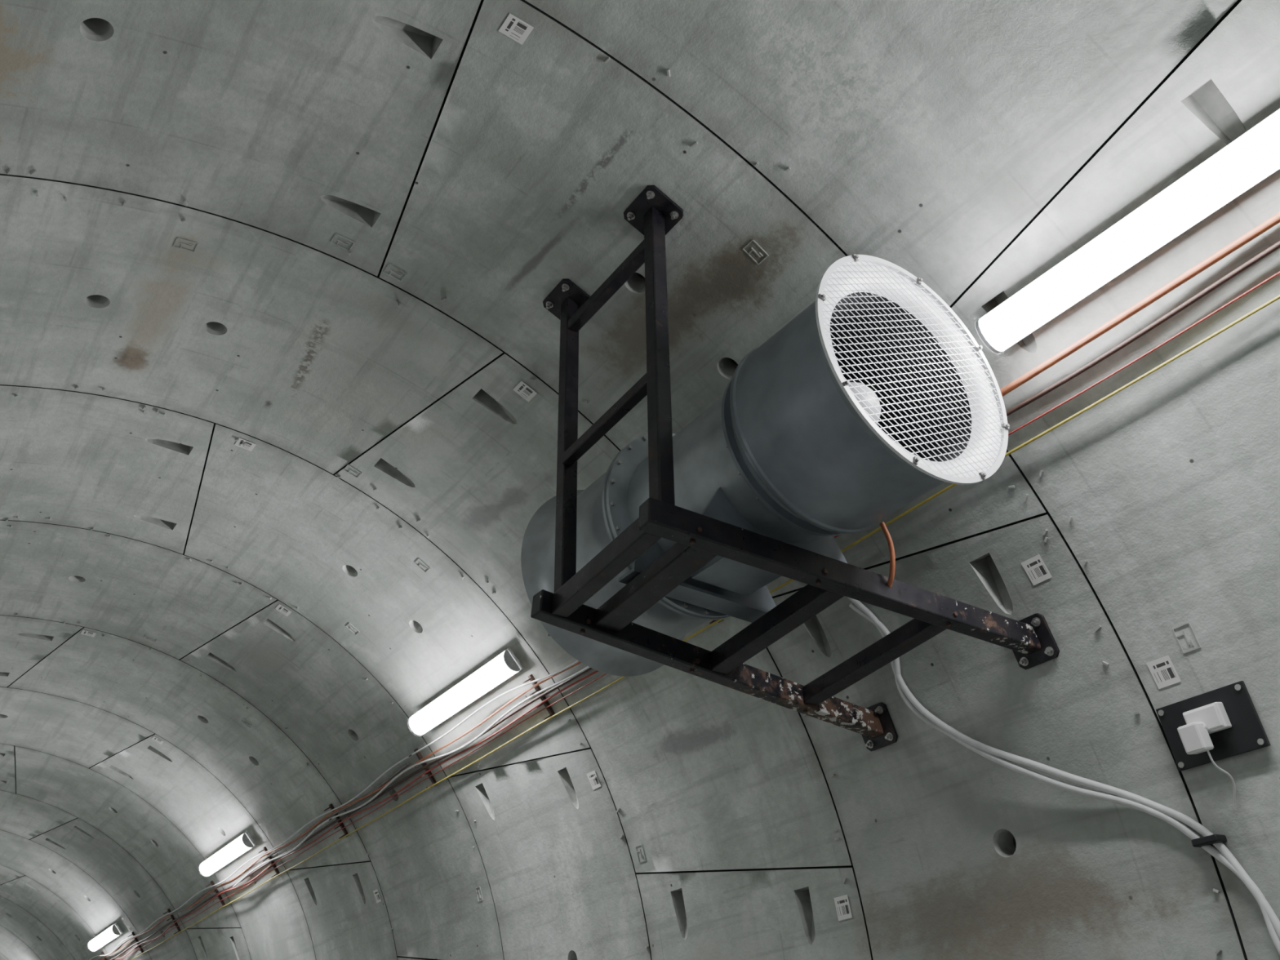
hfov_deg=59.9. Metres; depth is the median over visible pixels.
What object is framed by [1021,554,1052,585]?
barcode label
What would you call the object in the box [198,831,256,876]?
light
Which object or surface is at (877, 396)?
fan
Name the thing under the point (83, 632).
barcode label
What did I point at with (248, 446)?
barcode label
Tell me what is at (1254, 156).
light
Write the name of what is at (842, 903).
barcode label
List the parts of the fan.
post, anchor plate, anchor plate, post, arm, motor casing, fan support frame, arm, anchor plate, anchor plate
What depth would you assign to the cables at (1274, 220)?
6.14 m
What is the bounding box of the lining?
[0,0,1279,959]
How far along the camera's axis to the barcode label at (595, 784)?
6.28 m
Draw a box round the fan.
[520,185,1059,751]
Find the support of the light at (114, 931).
attached to the lining
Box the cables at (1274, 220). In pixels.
[89,211,1279,959]
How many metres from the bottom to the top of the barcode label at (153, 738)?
0.035 m
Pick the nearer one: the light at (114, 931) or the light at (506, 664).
the light at (506, 664)
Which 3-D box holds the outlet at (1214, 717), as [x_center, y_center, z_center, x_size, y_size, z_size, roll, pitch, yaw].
[1.838,0.778,3.608,0.063,0.088,0.124,20,-37,-29]
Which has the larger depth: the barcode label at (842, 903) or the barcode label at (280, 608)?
the barcode label at (280, 608)
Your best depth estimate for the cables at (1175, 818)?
3.90 m
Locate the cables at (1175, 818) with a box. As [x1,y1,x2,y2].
[847,596,1279,954]
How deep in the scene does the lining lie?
4.59 m
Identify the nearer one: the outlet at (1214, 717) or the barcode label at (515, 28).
the outlet at (1214, 717)
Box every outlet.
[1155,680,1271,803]
[1182,702,1231,733]
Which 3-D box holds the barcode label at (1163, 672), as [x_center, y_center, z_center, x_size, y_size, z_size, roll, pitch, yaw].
[1.781,0.654,3.782,0.028,0.091,0.090,20,-37,-29]
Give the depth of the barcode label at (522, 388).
5.31 m
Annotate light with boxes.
[87,922,123,951]
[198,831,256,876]
[407,647,524,736]
[974,108,1279,354]
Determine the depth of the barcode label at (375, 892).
8.44 m
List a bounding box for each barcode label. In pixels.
[80,630,96,636]
[151,736,163,744]
[235,438,256,451]
[275,604,291,616]
[373,888,381,902]
[498,13,533,44]
[512,381,537,401]
[586,770,600,790]
[833,894,852,920]
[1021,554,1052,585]
[1146,654,1181,688]

